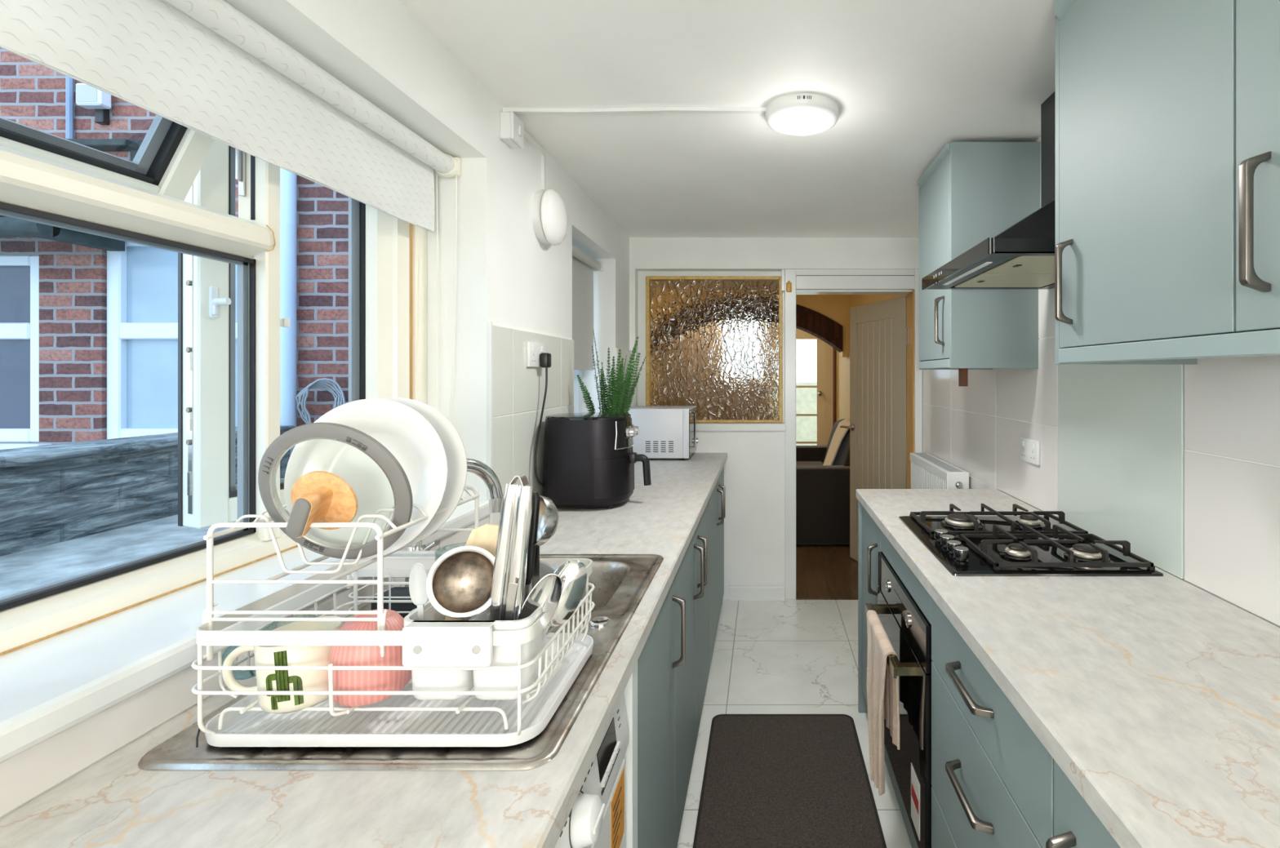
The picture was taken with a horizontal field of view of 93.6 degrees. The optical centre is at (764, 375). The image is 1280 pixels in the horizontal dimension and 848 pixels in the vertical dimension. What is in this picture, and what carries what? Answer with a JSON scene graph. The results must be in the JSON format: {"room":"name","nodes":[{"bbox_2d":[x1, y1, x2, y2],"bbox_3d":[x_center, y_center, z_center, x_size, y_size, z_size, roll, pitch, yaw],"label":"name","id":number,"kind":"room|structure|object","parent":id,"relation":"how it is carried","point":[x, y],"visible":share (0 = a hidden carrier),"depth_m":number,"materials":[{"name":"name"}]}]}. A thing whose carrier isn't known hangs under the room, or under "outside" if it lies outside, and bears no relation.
{"room":"kitchen","nodes":[
{"label":"kitchen","id":0,"kind":"room"},
{"bbox_2d":[0,514,231,597],"bbox_3d":[-2.100,1.010,0.210,1.300,0.720,6.420,0,0,0],"label":"ledge","id":1,"kind":"object","parent":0,"point":[20,571],"depth_m":2.17,"materials":[{"name":"grey stone"}]},
{"bbox_2d":[0,0,631,817],"bbox_3d":[-0.969,0.282,1.110,0.292,2.315,5.420,0,0,0],"label":"wall","id":2,"kind":"structure","parent":0,"point":[513,289],"depth_m":1.77,"materials":[{"name":"white paint"}]},
{"bbox_2d":[0,114,427,655],"bbox_3d":[-1.147,-0.139,1.027,0.277,1.030,1.492,0,0,0],"label":"window","id":3,"kind":"structure","parent":2,"relation":"in","point":[176,193],"depth_m":1.22,"materials":[{"name":"beige plastic"}]},
{"bbox_2d":[0,0,461,420],"bbox_3d":[-0.937,-0.180,1.036,0.076,0.943,1.474,0,0,0],"label":"roller blind","id":4,"kind":"object","parent":3,"relation":"attached to","point":[204,67],"visible":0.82,"depth_m":1.07,"materials":[{"name":"beige fabric"}]},
{"bbox_2d":[0,500,492,762],"bbox_3d":[-0.922,0.396,1.027,0.216,0.042,1.492,0,0,0],"label":"windowsill","id":5,"kind":"structure","parent":2,"relation":"attached to","point":[50,686],"depth_m":0.81,"materials":[{"name":"white paint"}]},
{"bbox_2d":[499,111,524,148],"bbox_3d":[-0.811,-0.790,1.902,0.048,0.086,0.086,0,0,0],"label":"junction box","id":6,"kind":"object","parent":2,"relation":"attached to","point":[511,127],"visible":1,"depth_m":1.86,"materials":[{"name":"white plastic"}]},
{"bbox_2d":[518,125,521,137],"bbox_3d":[-0.790,-0.790,1.909,0.006,0.030,0.018,0,0,0],"label":"switch","id":7,"kind":"object","parent":6,"relation":"attached to","point":[519,126],"depth_m":1.90,"materials":[{"name":"white plastic"}]},
{"bbox_2d":[524,131,546,190],"bbox_3d":[-0.829,-0.767,2.086,0.012,0.145,0.284,0,0,0],"label":"cable trunking","id":8,"kind":"object","parent":2,"relation":"attached to","point":[526,137],"visible":0.67,"depth_m":2.21,"materials":[{"name":"white plastic"}]},
{"bbox_2d":[526,342,544,367],"bbox_3d":[-0.819,-0.073,2.120,0.014,0.086,0.146,0,0,0],"label":"wall socket","id":9,"kind":"object","parent":2,"relation":"attached to","point":[534,350],"visible":0.84,"depth_m":2.09,"materials":[{"name":"white plastic"}]},
{"bbox_2d":[531,188,568,245],"bbox_3d":[-0.793,-0.593,2.215,0.084,0.206,0.206,0,0,0],"label":"wall light","id":10,"kind":"object","parent":2,"relation":"attached to","point":[548,210],"visible":1,"depth_m":2.15,"materials":[{"name":"white plastic"}]},
{"bbox_2d":[573,369,582,413],"bbox_3d":[-1.056,-0.140,2.938,0.067,1.030,0.749,0,0,0],"label":"window","id":11,"kind":"structure","parent":2,"relation":"in","point":[577,391],"depth_m":3.25,"materials":[{"name":"white"}]},
{"bbox_2d":[572,244,603,370],"bbox_3d":[-0.931,-0.333,2.944,0.052,0.610,0.738,0,0,0],"label":"roller blind","id":12,"kind":"object","parent":2,"relation":"attached to","point":[584,266],"visible":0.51,"depth_m":3.08,"materials":[{"name":"grey fabric"}]},
{"bbox_2d":[397,0,1057,237],"bbox_3d":[-0.022,-0.905,1.110,2.225,0.100,5.420,0,0,0],"label":"ceiling","id":13,"kind":"structure","parent":0,"point":[907,80],"depth_m":1.74,"materials":[{"name":"paint"}]},
{"bbox_2d":[502,106,765,114],"bbox_3d":[-0.414,-0.849,1.889,0.841,0.013,0.029,0,0,0],"label":"cable trunking","id":14,"kind":"object","parent":13,"relation":"attached to","point":[638,109],"visible":0.93,"depth_m":1.88,"materials":[{"name":"white plastic"}]},
{"bbox_2d":[765,93,838,136],"bbox_3d":[0.122,-0.835,1.905,0.236,0.041,0.237,0,0,0],"label":"ceiling light","id":15,"kind":"object","parent":13,"relation":"attached to","point":[802,114],"visible":1,"depth_m":1.85,"materials":[{"name":"white plastic"}]},
{"bbox_2d":[771,109,832,134],"bbox_3d":[0.122,-0.817,1.905,0.196,0.005,0.196,0,0,0],"label":"diffuser","id":16,"kind":"object","parent":15,"relation":"attached to","point":[785,122],"depth_m":1.89,"materials":[{"name":"white plastic"}]},
{"bbox_2d":[629,237,919,599],"bbox_3d":[0.077,0.292,3.734,1.825,2.295,0.172,0,0,0],"label":"wall","id":17,"kind":"structure","parent":0,"point":[754,464],"depth_m":3.66,"materials":[{"name":"white paint"}]},
{"bbox_2d":[638,271,784,422],"bbox_3d":[-0.336,-0.180,3.779,0.928,0.961,0.082,0,0,0],"label":"window","id":18,"kind":"structure","parent":17,"relation":"in","point":[713,342],"depth_m":3.77,"materials":[{"name":"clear glass"}]},
{"bbox_2d":[696,422,786,431],"bbox_3d":[-0.333,0.323,3.701,0.935,0.045,0.118,0,0,0],"label":"trim","id":19,"kind":"structure","parent":17,"relation":"attached to","point":[700,426],"depth_m":3.64,"materials":[{"name":"white paint"}]},
{"bbox_2d":[728,582,784,599],"bbox_3d":[-0.043,1.340,3.652,0.343,0.100,0.016,0,0,0],"label":"baseboard","id":20,"kind":"structure","parent":17,"relation":"attached to","point":[737,591],"depth_m":3.64,"materials":[{"name":"white paint"}]},
{"bbox_2d":[781,269,795,599],"bbox_3d":[0.154,0.365,3.738,0.089,2.050,0.164,0,0,0],"label":"trim","id":21,"kind":"structure","parent":17,"relation":"attached to","point":[787,275],"depth_m":3.66,"materials":[{"name":"white paint"}]},
{"bbox_2d":[786,280,791,292],"bbox_3d":[0.154,-0.550,3.647,0.034,0.070,0.019,0,0,0],"label":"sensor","id":22,"kind":"object","parent":17,"relation":"attached to","point":[788,285],"visible":1,"depth_m":3.64,"materials":[{"name":"gold plastic"}]},
{"bbox_2d":[795,596,857,599],"bbox_3d":[0.562,1.387,3.670,0.726,0.006,0.040,0,0,0],"label":"threshold","id":23,"kind":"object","parent":17,"relation":"attached to","point":[797,597],"depth_m":3.66,"materials":[{"name":"brown wood"}]},
{"bbox_2d":[795,269,915,294],"bbox_3d":[0.538,-0.592,3.736,0.827,0.139,0.157,0,0,0],"label":"trim","id":24,"kind":"structure","parent":17,"relation":"attached to","point":[808,282],"depth_m":3.66,"materials":[{"name":"white paint"}]},
{"bbox_2d":[914,268,922,453],"bbox_3d":[0.958,0.365,3.656,0.045,2.050,0.016,0,0,0],"label":"trim","id":25,"kind":"structure","parent":17,"relation":"attached to","point":[917,373],"depth_m":3.65,"materials":[{"name":"white paint"}]},
{"bbox_2d":[676,544,911,847],"bbox_3d":[-0.755,1.440,3.200,3.690,0.101,9.400,0,0,0],"label":"floor","id":26,"kind":"structure","parent":0,"point":[786,656],"depth_m":2.86,"materials":[{"name":"tile"}]},
{"bbox_2d":[554,693,628,847],"bbox_3d":[-0.509,0.953,0.733,0.591,0.850,0.605,0,0,0],"label":"washing machine","id":27,"kind":"object","parent":26,"relation":"on","point":[596,819],"visible":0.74,"depth_m":0.89,"materials":[{"name":"white plastic"}]},
{"bbox_2d":[623,662,637,847],"bbox_3d":[-0.525,0.956,1.074,0.580,0.868,0.044,0,0,0],"label":"end panel","id":28,"kind":"object","parent":26,"relation":"on","point":[630,693],"visible":0.02,"depth_m":1.05,"materials":[{"name":"white"}]},
{"bbox_2d":[637,577,685,847],"bbox_3d":[-0.509,0.957,1.335,0.612,0.866,0.469,0,0,0],"label":"base cabinet","id":29,"kind":"object","parent":26,"relation":"on","point":[656,663],"visible":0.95,"depth_m":1.33,"materials":[{"name":"teal wood"}]},
{"bbox_2d":[675,530,704,847],"bbox_3d":[-0.509,0.956,1.809,0.612,0.868,0.470,0,0,0],"label":"base cabinet","id":30,"kind":"object","parent":26,"relation":"on","point":[685,577],"visible":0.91,"depth_m":1.77,"materials":[{"name":"teal"}]},
{"bbox_2d":[695,499,709,744],"bbox_3d":[-0.509,0.956,2.293,0.612,0.868,0.491,0,0,0],"label":"base cabinet","id":31,"kind":"object","parent":26,"relation":"on","point":[702,531],"visible":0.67,"depth_m":2.21,"materials":[{"name":"teal wood"}]},
{"bbox_2d":[709,481,724,669],"bbox_3d":[-0.509,0.956,2.781,0.612,0.868,0.476,0,0,0],"label":"base cabinet","id":32,"kind":"object","parent":26,"relation":"on","point":[713,524],"visible":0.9,"depth_m":2.78,"materials":[{"name":"teal"}]},
{"bbox_2d":[717,466,725,625],"bbox_3d":[-0.509,0.956,3.251,0.612,0.868,0.456,0,0,0],"label":"base cabinet","id":33,"kind":"object","parent":26,"relation":"on","point":[721,479],"visible":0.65,"depth_m":3.20,"materials":[{"name":"teal wood"}]},
{"bbox_2d":[0,453,727,847],"bbox_3d":[-0.531,0.499,1.105,0.607,0.038,5.110,0,0,0],"label":"countertop","id":34,"kind":"structure","parent":33,"relation":"on","point":[112,802],"depth_m":0.68,"materials":[{"name":"stone"}]},
{"bbox_2d":[137,554,663,769],"bbox_3d":[-0.522,0.560,1.143,0.520,0.173,0.855,0,0,0],"label":"sink","id":35,"kind":"object","parent":34,"relation":"in","point":[620,582],"visible":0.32,"depth_m":0.76,"materials":[{"name":"silver metal"}]},
{"bbox_2d":[348,551,435,616],"bbox_3d":[-0.682,0.416,1.130,0.168,0.126,0.113,0,0,0],"label":"sink caddy","id":36,"kind":"object","parent":35,"relation":"on","point":[388,573],"visible":0.16,"depth_m":1.07,"materials":[{"name":"white plastic"}]},
{"bbox_2d":[371,586,417,617],"bbox_3d":[-0.685,0.438,1.130,0.100,0.046,0.070,0,0,0],"label":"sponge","id":37,"kind":"object","parent":36,"relation":"in","point":[395,591],"visible":0.25,"depth_m":1.10,"materials":[{"name":"grey"}]},
{"bbox_2d":[191,485,595,747],"bbox_3d":[-0.515,0.333,0.890,0.449,0.288,0.316,0,0,0],"label":"dish rack","id":38,"kind":"object","parent":35,"relation":"on","point":[402,719],"visible":0.6,"depth_m":0.78,"materials":[{"name":"white plastic"}]},
{"bbox_2d":[222,614,319,679],"bbox_3d":[-0.699,0.392,0.838,0.068,0.066,0.110,0,0,44],"label":"mug","id":39,"kind":"object","parent":38,"relation":"in","point":[238,674],"visible":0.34,"depth_m":0.82,"materials":[{"name":"ceramic"}]},
{"bbox_2d":[222,616,345,713],"bbox_3d":[-0.637,0.389,0.801,0.133,0.096,0.100,0,0,20],"label":"mug","id":40,"kind":"object","parent":38,"relation":"in","point":[264,655],"visible":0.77,"depth_m":0.76,"materials":[{"name":"beige ceramic"}]},
{"bbox_2d":[261,614,319,630],"bbox_3d":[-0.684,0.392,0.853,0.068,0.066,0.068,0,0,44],"label":"rim","id":41,"kind":"object","parent":40,"relation":"attached to","point":[273,625],"depth_m":0.87,"materials":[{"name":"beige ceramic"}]},
{"bbox_2d":[257,422,413,559],"bbox_3d":[-0.595,0.163,0.796,0.206,0.200,0.108,0,0,5],"label":"lid","id":42,"kind":"object","parent":38,"relation":"in","point":[317,496],"visible":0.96,"depth_m":0.79,"materials":[{"name":"grey plastic"}]},
{"bbox_2d":[284,398,448,559],"bbox_3d":[-0.593,0.152,0.888,0.236,0.234,0.058,0,0,-2],"label":"dinner plate","id":43,"kind":"object","parent":38,"relation":"in","point":[410,437],"visible":0.63,"depth_m":0.90,"materials":[{"name":"white ceramic"}]},
{"bbox_2d":[328,608,411,706],"bbox_3d":[-0.529,0.375,0.796,0.093,0.100,0.093,0,0,0],"label":"mug","id":44,"kind":"object","parent":38,"relation":"in","point":[339,655],"visible":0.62,"depth_m":0.76,"materials":[{"name":"pink ceramic"}]},
{"bbox_2d":[195,632,593,747],"bbox_3d":[-0.516,0.467,0.899,0.448,0.020,0.298,0,0,0],"label":"drip tray","id":45,"kind":"object","parent":38,"relation":"on","point":[249,728],"depth_m":0.80,"materials":[{"name":"white plastic"}]},
{"bbox_2d":[382,397,466,546],"bbox_3d":[-0.590,0.153,0.940,0.236,0.235,0.052,0,0,-2],"label":"dinner plate","id":46,"kind":"object","parent":38,"relation":"in","point":[452,442],"visible":0.1,"depth_m":0.94,"materials":[{"name":"white ceramic"}]},
{"bbox_2d":[434,542,466,561],"bbox_3d":[-0.487,0.351,0.945,0.072,0.147,0.072,0,0,0],"label":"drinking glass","id":47,"kind":"object","parent":38,"relation":"in","point":[441,551],"visible":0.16,"depth_m":0.96,"materials":[{"name":"clear glass"}]},
{"bbox_2d":[402,592,546,700],"bbox_3d":[-0.381,0.364,0.786,0.165,0.106,0.115,0,0,0],"label":"holder","id":48,"kind":"object","parent":38,"relation":"in","point":[434,641],"visible":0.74,"depth_m":0.75,"materials":[{"name":"white plastic"}]},
{"bbox_2d":[408,563,428,620],"bbox_3d":[-0.456,0.327,0.784,0.029,0.154,0.011,0,0,14],"label":"plastic spoon","id":49,"kind":"object","parent":48,"relation":"in","point":[418,575],"visible":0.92,"depth_m":0.79,"materials":[{"name":"white plastic"}]},
{"bbox_2d":[426,546,494,620],"bbox_3d":[-0.394,0.315,0.780,0.091,0.180,0.035,0,0,-13],"label":"ladle","id":50,"kind":"object","parent":48,"relation":"in","point":[459,583],"visible":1,"depth_m":0.78,"materials":[{"name":"grey metal"}]},
{"bbox_2d":[444,523,498,620],"bbox_3d":[-0.399,0.303,0.819,0.088,0.192,0.014,0,0,-7],"label":"wooden spatula","id":51,"kind":"object","parent":48,"relation":"in","point":[485,536],"visible":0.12,"depth_m":0.82,"materials":[{"name":"beige wood"}]},
{"bbox_2d":[485,473,533,620],"bbox_3d":[-0.342,0.270,0.779,0.071,0.277,0.019,0,0,-3],"label":"tongs","id":52,"kind":"object","parent":48,"relation":"in","point":[510,563],"visible":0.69,"depth_m":0.77,"materials":[{"name":"silver metal"}]},
{"bbox_2d":[504,582,518,620],"bbox_3d":[-0.334,0.335,0.765,0.032,0.135,0.006,0,0,20],"label":"spoon","id":53,"kind":"object","parent":48,"relation":"in","point":[512,590],"visible":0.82,"depth_m":0.76,"materials":[{"name":"silver metal"}]},
{"bbox_2d":[524,491,540,602],"bbox_3d":[-0.330,0.284,0.823,0.032,0.242,0.016,0,0,-30],"label":"slice","id":54,"kind":"object","parent":48,"relation":"in","point":[536,498],"visible":0.51,"depth_m":0.82,"materials":[{"name":"black plastic"}]},
{"bbox_2d":[518,573,562,631],"bbox_3d":[-0.307,0.332,0.783,0.073,0.137,0.020,0,0,-23],"label":"serving spoon","id":55,"kind":"object","parent":48,"relation":"in","point":[546,593],"visible":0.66,"depth_m":0.79,"materials":[{"name":"silver metal"}]},
{"bbox_2d":[531,495,559,588],"bbox_3d":[-0.321,0.288,0.840,0.071,0.235,0.040,0,0,37],"label":"scoop","id":56,"kind":"object","parent":48,"relation":"in","point":[548,517],"visible":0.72,"depth_m":0.84,"materials":[{"name":"silver metal"}]},
{"bbox_2d":[531,495,559,546],"bbox_3d":[-0.321,0.206,0.840,0.071,0.071,0.040,0,0,37],"label":"bowl","id":57,"kind":"object","parent":56,"relation":"on","point":[548,517],"depth_m":0.83,"materials":[{"name":"silver metal"}]},
{"bbox_2d":[542,560,586,640],"bbox_3d":[-0.289,0.328,0.805,0.088,0.146,0.020,0,0,-11],"label":"serving spoon","id":58,"kind":"object","parent":48,"relation":"in","point":[572,573],"visible":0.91,"depth_m":0.81,"materials":[{"name":"silver metal"}]},
{"bbox_2d":[528,562,557,592],"bbox_3d":[-0.373,0.368,0.902,0.142,0.132,0.094,0,0,-6],"label":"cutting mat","id":59,"kind":"object","parent":38,"relation":"in","point":[555,566],"visible":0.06,"depth_m":0.94,"materials":[{"name":"white plastic"}]},
{"bbox_2d":[531,560,556,635],"bbox_3d":[-0.364,0.344,0.916,0.120,0.112,0.078,0,0,-6],"label":"serving spoon","id":60,"kind":"object","parent":38,"relation":"in","point":[544,567],"visible":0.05,"depth_m":0.92,"materials":[{"name":"silver metal"}]},
{"bbox_2d":[404,457,502,586],"bbox_3d":[-0.682,0.333,1.320,0.076,0.292,0.223,0,0,40],"label":"tap","id":61,"kind":"object","parent":34,"relation":"on","point":[491,482],"visible":0.34,"depth_m":1.37,"materials":[{"name":"silver metal"}]},
{"bbox_2d":[533,352,651,508],"bbox_3d":[-0.619,0.199,2.213,0.394,0.562,0.293,0,0,0],"label":"air fryer","id":62,"kind":"object","parent":34,"relation":"on","point":[589,459],"visible":0.98,"depth_m":2.09,"materials":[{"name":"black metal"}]},
{"bbox_2d":[577,329,646,413],"bbox_3d":[-0.644,0.144,2.494,0.282,0.672,0.183,0,0,-10],"label":"potted fern","id":63,"kind":"object","parent":34,"relation":"on","point":[615,399],"visible":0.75,"depth_m":2.47,"materials":[{"name":"green plant"}]},
{"bbox_2d":[624,405,697,460],"bbox_3d":[-0.590,0.334,3.472,0.405,0.293,0.336,0,0,0],"label":"microwave","id":64,"kind":"object","parent":34,"relation":"on","point":[665,432],"visible":0.93,"depth_m":3.31,"materials":[{"name":"silver metal"}]},
{"bbox_2d":[693,714,886,847],"bbox_3d":[0.075,1.384,1.700,0.568,0.011,1.408,0,0,0],"label":"floor mat","id":65,"kind":"object","parent":26,"relation":"on","point":[770,780],"visible":1,"depth_m":1.99,"materials":[{"name":"grey fabric"}]},
{"bbox_2d":[795,418,849,544],"bbox_3d":[0.455,0.915,5.550,0.950,0.919,1.600,0,0,0],"label":"sofa","id":66,"kind":"object","parent":26,"relation":"on","point":[822,491],"visible":0.32,"depth_m":4.75,"materials":[{"name":"black fabric"}]},
{"bbox_2d":[795,461,823,466],"bbox_3d":[0.310,0.945,5.550,0.620,0.110,1.200,0,0,0],"label":"seat cushion","id":67,"kind":"object","parent":66,"relation":"on","point":[797,463],"depth_m":5.97,"materials":[{"name":"black fabric"}]},
{"bbox_2d":[822,418,849,465],"bbox_3d":[0.743,0.636,5.330,0.404,0.448,0.624,0,0,0],"label":"throw","id":68,"kind":"object","parent":66,"relation":"on","point":[840,433],"visible":0.41,"depth_m":5.30,"materials":[{"name":"beige fabric"}]},
{"bbox_2d":[857,501,881,712],"bbox_3d":[0.664,0.956,2.240,0.592,0.869,0.413,0,0,0],"label":"base cabinet","id":69,"kind":"object","parent":26,"relation":"on","point":[868,532],"visible":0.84,"depth_m":2.35,"materials":[{"name":"teal wood"}]},
{"bbox_2d":[865,530,932,847],"bbox_3d":[0.640,0.957,1.726,0.620,0.866,0.608,0,0,0],"label":"oven","id":70,"kind":"object","parent":26,"relation":"on","point":[903,608],"visible":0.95,"depth_m":1.58,"materials":[{"name":"black metal"}]},
{"bbox_2d":[866,609,900,795],"bbox_3d":[0.335,0.953,1.711,0.059,0.433,0.285,0,0,0],"label":"hand towel","id":71,"kind":"object","parent":70,"relation":"hanging from","point":[882,691],"visible":0.98,"depth_m":1.65,"materials":[{"name":"beige fabric"}]},
{"bbox_2d":[931,597,1053,847],"bbox_3d":[0.664,0.956,1.121,0.592,0.868,0.596,0,0,0],"label":"base cabinet","id":72,"kind":"object","parent":26,"relation":"on","point":[993,777],"visible":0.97,"depth_m":1.09,"materials":[{"name":"teal wood"}]},
{"bbox_2d":[1045,760,1120,847],"bbox_3d":[0.664,0.956,0.520,0.592,0.868,0.598,0,0,0],"label":"base cabinet","id":73,"kind":"object","parent":26,"relation":"on","point":[1076,825],"visible":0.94,"depth_m":0.76,"materials":[{"name":"teal wood"}]},
{"bbox_2d":[856,488,1279,847],"bbox_3d":[0.684,0.499,0.520,0.593,0.038,3.940,0,0,0],"label":"countertop","id":74,"kind":"structure","parent":73,"relation":"on","point":[1157,698],"depth_m":0.93,"materials":[{"name":"stone"}]},
{"bbox_2d":[898,503,1163,576],"bbox_3d":[0.705,0.453,1.698,0.506,0.052,0.580,0,0,0],"label":"gas hob","id":75,"kind":"object","parent":74,"relation":"in","point":[1028,544],"visible":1,"depth_m":1.55,"materials":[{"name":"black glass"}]},
{"bbox_2d":[795,294,848,357],"bbox_3d":[-0.820,0.210,6.775,3.560,2.360,0.250,0,0,0],"label":"wall","id":76,"kind":"structure","parent":0,"point":[835,307],"depth_m":6.65,"materials":[{"name":"yellow paint"}]},
{"bbox_2d":[795,304,843,352],"bbox_3d":[-0.201,-0.574,6.770,2.172,0.614,0.300,0,0,0],"label":"trim","id":77,"kind":"structure","parent":76,"relation":"attached to","point":[816,324],"depth_m":6.62,"materials":[{"name":"brown wood"}]},
{"bbox_2d":[835,137,1279,627],"bbox_3d":[1.035,0.215,3.175,0.150,2.450,9.550,0,0,0],"label":"wall","id":78,"kind":"structure","parent":0,"point":[1232,405],"depth_m":1.34,"materials":[{"name":"white tile"}]},
{"bbox_2d":[832,347,835,426],"bbox_3d":[0.910,0.415,7.620,0.044,1.950,0.044,0,0,0],"label":"trim","id":79,"kind":"structure","parent":78,"relation":"attached to","point":[833,349],"depth_m":7.60,"materials":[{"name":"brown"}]},
{"bbox_2d":[840,296,908,561],"bbox_3d":[0.788,0.433,4.158,0.100,1.897,0.824,0,0,-24],"label":"door","id":80,"kind":"structure","parent":78,"relation":"in","point":[878,331],"depth_m":4.15,"materials":[{"name":"beige wood"}]},
{"bbox_2d":[906,288,914,488],"bbox_3d":[0.940,0.427,3.743,0.030,1.925,0.165,0,0,0],"label":"trim","id":81,"kind":"structure","parent":78,"relation":"attached to","point":[910,297],"depth_m":3.72,"materials":[{"name":"yellow wood"}]},
{"bbox_2d":[910,453,968,488],"bbox_3d":[0.927,0.754,3.137,0.125,0.591,0.730,0,0,0],"label":"radiator","id":82,"kind":"object","parent":78,"relation":"attached to","point":[927,471],"visible":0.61,"depth_m":3.06,"materials":[{"name":"white metal"}]},
{"bbox_2d":[917,142,1039,386],"bbox_3d":[0.812,-0.396,2.330,0.356,0.881,0.440,0,0,0],"label":"upper cabinet","id":83,"kind":"object","parent":78,"relation":"attached to","point":[971,193],"visible":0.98,"depth_m":2.11,"materials":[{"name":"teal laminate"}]},
{"bbox_2d":[921,91,1055,289],"bbox_3d":[0.766,-0.575,1.728,0.448,0.561,0.604,0,0,0],"label":"hood","id":84,"kind":"object","parent":78,"relation":"attached to","point":[1022,255],"visible":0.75,"depth_m":1.67,"materials":[{"name":"black metal"}]},
{"bbox_2d":[1019,436,1039,465],"bbox_3d":[0.975,0.277,2.168,0.014,0.086,0.146,0,0,0],"label":"wall socket","id":85,"kind":"object","parent":78,"relation":"attached to","point":[1029,449],"visible":1,"depth_m":2.15,"materials":[{"name":"white plastic"}]},
{"bbox_2d":[1057,364,1184,579],"bbox_3d":[0.985,0.085,1.676,0.008,0.789,0.584,0,0,0],"label":"backsplash","id":86,"kind":"structure","parent":78,"relation":"attached to","point":[1121,428],"depth_m":1.59,"materials":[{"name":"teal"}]},
{"bbox_2d":[1054,0,1248,364],"bbox_3d":[0.812,-0.430,1.097,0.356,0.811,0.517,0,0,0],"label":"upper cabinet","id":87,"kind":"object","parent":78,"relation":"attached to","point":[1145,246],"visible":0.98,"depth_m":1.03,"materials":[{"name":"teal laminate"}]},
{"bbox_2d":[1053,0,1076,19],"bbox_3d":[0.677,-0.821,0.837,0.042,0.034,0.997,0,0,0],"label":"crown molding","id":88,"kind":"structure","parent":87,"relation":"attached to","point":[1061,7],"depth_m":1.31,"materials":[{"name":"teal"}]},
{"bbox_2d":[1058,328,1279,363],"bbox_3d":[0.682,-0.043,0.837,0.032,0.033,0.997,0,0,0],"label":"cabinet pelmet","id":89,"kind":"object","parent":78,"relation":"attached to","point":[1260,343],"visible":1,"depth_m":0.93,"materials":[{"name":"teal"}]},
{"bbox_2d":[1235,0,1279,331],"bbox_3d":[0.811,-0.426,0.588,0.355,0.752,0.499,0,0,0],"label":"upper cabinet","id":90,"kind":"object","parent":78,"relation":"attached to","point":[1257,21],"visible":1,"depth_m":0.79,"materials":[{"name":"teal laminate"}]},
{"bbox_3d":[-0.820,0.215,7.895,3.560,2.450,0.110,0,0,0],"label":"wall","id":91,"kind":"structure","parent":0,"visible":0},
{"bbox_2d":[778,328,832,445],"bbox_3d":[0.500,0.340,7.795,0.840,2.100,0.110,0,0,0],"label":"door","id":92,"kind":"structure","parent":91,"relation":"in","point":[824,386],"depth_m":7.80,"materials":[{"name":"beige"}]},
{"bbox_3d":[-4.558,1.530,-0.220,6.885,0.320,7.560,0,0,0],"label":"ground","id":93,"kind":"structure","parent":0,"visible":0},
{"bbox_2d":[0,425,295,556],"bbox_3d":[-2.850,0.940,0.210,0.280,1.300,6.420,0,0,0],"label":"wall","id":94,"kind":"structure","parent":93,"relation":"on","point":[55,493],"depth_m":2.39,"materials":[{"name":"stone"}]},
{"bbox_2d":[0,47,348,449],"bbox_3d":[-4.559,-1.110,3.467,6.883,5.400,0.685,0,0,0],"label":"neighbouring house","id":95,"kind":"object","parent":93,"relation":"on","point":[89,322],"depth_m":3.56,"materials":[{"name":"red brick"}]},
{"bbox_2d":[65,75,73,138],"bbox_3d":[-4.170,-2.310,3.540,0.030,2.200,0.030,0,0,-22],"label":"pipe","id":96,"kind":"object","parent":95,"relation":"attached to","point":[68,81],"visible":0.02,"depth_m":3.53,"materials":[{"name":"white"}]},
{"bbox_2d":[75,83,111,124],"bbox_3d":[-3.975,-1.615,3.509,0.150,0.210,0.103,0,0,0],"label":"floodlight","id":97,"kind":"object","parent":95,"relation":"attached to","point":[88,97],"visible":0.87,"depth_m":3.47,"materials":[{"name":"white plastic"}]},
{"bbox_2d":[75,83,111,109],"bbox_3d":[-3.975,-1.655,3.494,0.150,0.130,0.073,0,0,0],"label":"lamp","id":98,"kind":"object","parent":97,"relation":"attached to","point":[88,97],"depth_m":3.46,"materials":[{"name":"white plastic"}]},
{"bbox_2d":[280,168,297,456],"bbox_3d":[-2.830,-1.420,3.495,0.158,4.380,0.130,0,0,0],"label":"drainpipe","id":99,"kind":"object","parent":95,"relation":"attached to","point":[288,180],"visible":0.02,"depth_m":3.46,"materials":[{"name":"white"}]},
{"label":"outside","id":100,"kind":"structure","parent":0,"visible":0},
{"bbox_3d":[1.000,1.515,10.975,10.000,0.150,6.050,0,0,0],"label":"garden","id":101,"kind":"object","parent":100,"visible":0},
{"bbox_2d":[795,382,816,445],"bbox_3d":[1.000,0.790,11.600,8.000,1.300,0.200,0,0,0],"label":"window","id":102,"kind":"structure","parent":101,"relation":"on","point":[806,397],"depth_m":11.50,"materials":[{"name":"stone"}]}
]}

